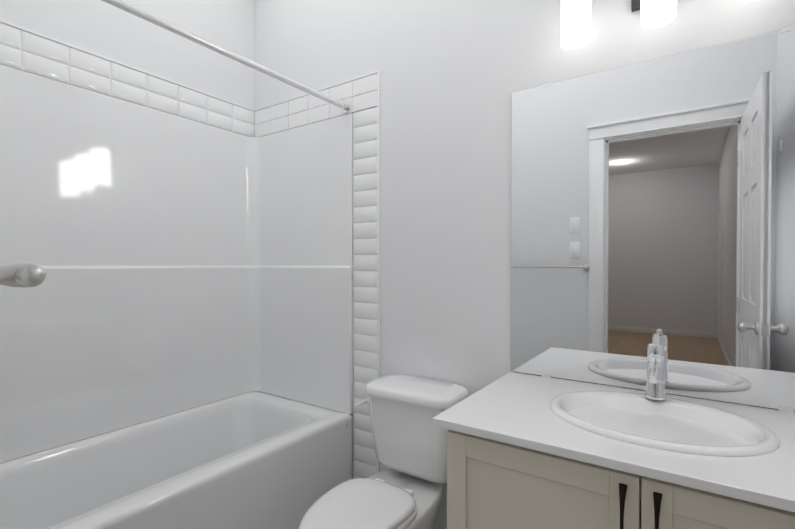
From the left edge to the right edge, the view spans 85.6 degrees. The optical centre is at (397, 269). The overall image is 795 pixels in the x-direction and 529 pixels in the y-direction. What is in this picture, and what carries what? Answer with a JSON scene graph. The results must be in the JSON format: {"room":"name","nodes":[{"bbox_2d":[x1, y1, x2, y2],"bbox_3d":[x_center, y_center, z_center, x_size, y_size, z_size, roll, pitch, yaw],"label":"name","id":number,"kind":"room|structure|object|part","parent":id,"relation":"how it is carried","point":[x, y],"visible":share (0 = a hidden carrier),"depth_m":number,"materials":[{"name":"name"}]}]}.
{"room":"bathroom","nodes":[
{"label":"bathroom","id":0,"kind":"room"},
{"bbox_2d":[0,0,253,111],"bbox_3d":[-1.337,-0.263,1.954,0.115,3.050,1.555,0,1,34],"label":"wall","id":1,"kind":"structure","parent":0,"point":[104,29],"depth_m":2.12,"materials":[{"name":"white paint"}]},
{"bbox_2d":[0,23,252,135],"bbox_3d":[-1.288,-0.853,1.915,0.003,0.158,1.555,0,1,34],"label":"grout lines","id":2,"kind":"object","parent":1,"relation":"attached to","point":[115,80],"visible":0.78,"depth_m":1.92,"materials":[{"name":"white"}]},
{"bbox_2d":[0,20,253,110],"bbox_3d":[-1.288,-0.936,1.907,0.010,0.008,1.544,0,1,34],"label":"trim","id":3,"kind":"structure","parent":1,"relation":"attached to","point":[57,41],"depth_m":1.92,"materials":[{"name":"white tile"}]},
{"bbox_2d":[0,23,254,136],"bbox_3d":[-1.282,-0.853,1.918,0.010,0.154,1.542,0,1,34],"label":"tile band","id":4,"kind":"object","parent":1,"relation":"attached to","point":[10,56],"visible":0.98,"depth_m":1.92,"materials":[{"name":"white tile"}]},
{"bbox_2d":[254,0,794,528],"bbox_3d":[0.233,-0.263,1.896,2.775,3.050,0.115,0,1,34],"label":"wall","id":5,"kind":"structure","parent":0,"point":[454,74],"depth_m":1.83,"materials":[{"name":"white paint"}]},
{"bbox_2d":[102,0,349,112],"bbox_3d":[-0.688,-0.801,1.506,0.048,0.048,1.551,0,1,34],"label":"curtain rod","id":6,"kind":"object","parent":5,"relation":"attached to","point":[158,21],"visible":1,"depth_m":1.55,"materials":[{"name":"white metal"}]},
{"bbox_2d":[340,102,347,110],"bbox_3d":[-0.267,-0.808,2.123,0.032,0.032,0.038,0,1,34],"label":"rod flange","id":7,"kind":"object","parent":6,"relation":"on","point":[344,106],"depth_m":2.11,"materials":[{"name":"silver metal"}]},
{"bbox_2d":[254,71,377,111],"bbox_3d":[-0.469,-0.940,2.291,0.910,0.008,0.010,0,1,34],"label":"trim","id":8,"kind":"structure","parent":5,"relation":"attached to","point":[350,80],"depth_m":2.23,"materials":[{"name":"white tile"}]},
{"bbox_2d":[255,73,377,136],"bbox_3d":[-0.469,-0.857,2.293,0.910,0.154,0.008,0,1,34],"label":"tile band","id":9,"kind":"object","parent":5,"relation":"attached to","point":[304,110],"visible":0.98,"depth_m":2.26,"materials":[{"name":"white tile"}]},
{"bbox_2d":[353,107,377,477],"bbox_3d":[-0.157,0.240,2.091,0.152,2.031,0.010,0,1,34],"label":"tile column","id":10,"kind":"structure","parent":5,"relation":"attached to","point":[365,266],"depth_m":2.09,"materials":[{"name":"white tile"}]},
{"bbox_2d":[378,71,379,471],"bbox_3d":[-0.089,0.160,2.044,0.009,2.202,0.010,0,1,34],"label":"trim","id":11,"kind":"structure","parent":5,"relation":"attached to","point":[378,233],"depth_m":2.04,"materials":[{"name":"white ceramic"}]},
{"bbox_2d":[511,26,794,411],"bbox_3d":[0.833,-0.144,1.412,0.940,1.092,0.008,0,1,34],"label":"mirror","id":12,"kind":"object","parent":5,"relation":"attached to","point":[650,199],"visible":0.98,"depth_m":1.39,"materials":[{"name":"clear glass"}]},
{"bbox_2d":[561,0,757,48],"bbox_3d":[0.810,-0.927,1.331,0.587,0.330,0.155,0,1,34],"label":"light","id":13,"kind":"object","parent":5,"relation":"attached to","point":[575,24],"visible":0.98,"depth_m":1.40,"materials":[{"name":"white glass"}]},
{"bbox_3d":[0.602,-0.850,1.447,0.094,0.175,0.094,0,1,34],"label":"lamp shade","id":14,"kind":"part","parent":13,"relation":"part of","materials":[{"name":"white glass"}]},
{"bbox_3d":[0.798,-0.849,1.314,0.094,0.175,0.094,0,1,34],"label":"lamp shade","id":15,"kind":"part","parent":13,"relation":"part of","materials":[{"name":"white glass"}]},
{"bbox_3d":[0.994,-0.848,1.180,0.094,0.175,0.094,0,1,34],"label":"lamp shade","id":16,"kind":"part","parent":13,"relation":"part of","materials":[{"name":"white glass"}]},
{"bbox_3d":[-0.205,1.294,1.270,2.775,0.050,1.670,0,1,34],"label":"floor","id":17,"kind":"structure","parent":0,"visible":0},
{"bbox_2d":[0,65,352,528],"bbox_3d":[-0.970,0.247,1.710,0.764,2.034,1.549,0,1,34],"label":"tub","id":18,"kind":"object","parent":17,"relation":"on","point":[176,338],"visible":1,"depth_m":1.98,"materials":[{"name":"white plastic"}]},
{"bbox_2d":[299,374,468,528],"bbox_3d":[-0.024,0.873,1.570,0.564,0.785,0.728,0,1,34],"label":"toilet","id":19,"kind":"object","parent":17,"relation":"on","point":[404,491],"visible":0.77,"depth_m":1.67,"materials":[{"name":"white ceramic"}]},
{"bbox_3d":[-0.151,0.838,1.486,0.330,0.026,0.433,0,1,34],"label":"lid","id":20,"kind":"part","parent":19,"relation":"part of","materials":[{"name":"white ceramic"}]},
{"bbox_3d":[-0.152,0.574,1.854,0.026,0.020,0.088,0,1,34],"label":"lever handle","id":21,"kind":"part","parent":19,"relation":"part of","materials":[{"name":"silver metal"}]},
{"bbox_3d":[-0.077,1.070,1.597,0.344,0.392,0.701,0,1,34],"label":"bowl","id":22,"kind":"part","parent":19,"relation":"part of","materials":[{"name":"white ceramic"}]},
{"bbox_3d":[-0.151,0.863,1.486,0.340,0.020,0.447,0,1,34],"label":"seat","id":23,"kind":"part","parent":19,"relation":"part of","materials":[{"name":"white ceramic"}]},
{"bbox_3d":[0.080,0.698,1.801,0.410,0.346,0.198,0,1,34],"label":"tank","id":24,"kind":"part","parent":19,"relation":"part of","materials":[{"name":"white ceramic"}]},
{"bbox_3d":[0.075,0.502,1.792,0.434,0.046,0.224,0,1,34],"label":"tank lid","id":25,"kind":"part","parent":19,"relation":"part of","materials":[{"name":"white ceramic"}]},
{"bbox_2d":[433,334,794,528],"bbox_3d":[0.669,0.737,1.159,0.972,1.068,0.625,0,1,34],"label":"bathroom vanity","id":26,"kind":"object","parent":17,"relation":"on","point":[526,451],"visible":1,"depth_m":1.05,"materials":[{"name":"beige paint"}]},
{"bbox_3d":[0.332,0.798,1.061,0.462,0.707,0.020,0,1,34],"label":"door","id":27,"kind":"part","parent":26,"relation":"part of","materials":[{"name":"beige paint"}]},
{"bbox_3d":[0.483,0.548,0.924,0.017,0.165,0.031,0,1,34],"label":"handle","id":28,"kind":"part","parent":26,"relation":"part of","materials":[{"name":"black metal"}]},
{"bbox_2d":[645,334,666,399],"bbox_3d":[0.773,0.295,1.290,0.058,0.189,0.157,0,1,34],"label":"faucet","id":29,"kind":"object","parent":26,"relation":"on","point":[655,381],"depth_m":1.29,"materials":[{"name":"silver metal"}]},
{"bbox_3d":[0.536,0.549,0.888,0.017,0.165,0.031,0,1,34],"label":"handle","id":30,"kind":"part","parent":26,"relation":"part of","materials":[{"name":"black metal"}]},
{"bbox_2d":[549,391,779,456],"bbox_3d":[0.688,0.469,1.167,0.526,0.158,0.426,0,1,34],"label":"sink","id":31,"kind":"object","parent":26,"relation":"in","point":[649,421],"depth_m":1.16,"materials":[{"name":"white ceramic"}]},
{"bbox_3d":[0.717,0.801,0.798,0.462,0.707,0.020,0,1,34],"label":"door","id":32,"kind":"part","parent":26,"relation":"part of","materials":[{"name":"beige paint"}]},
{"bbox_3d":[-1.124,-0.251,0.799,1.767,3.050,0.115,0,1,34],"label":"wall","id":33,"kind":"structure","parent":0,"visible":0},
{"bbox_2d":[0,263,45,287],"bbox_3d":[-0.666,0.004,0.610,0.671,0.054,0.082,0,1,34],"label":"towel rail","id":34,"kind":"object","parent":33,"relation":"attached to","point":[23,275],"visible":1,"depth_m":0.44,"materials":[{"name":"silver metal"}]}
]}

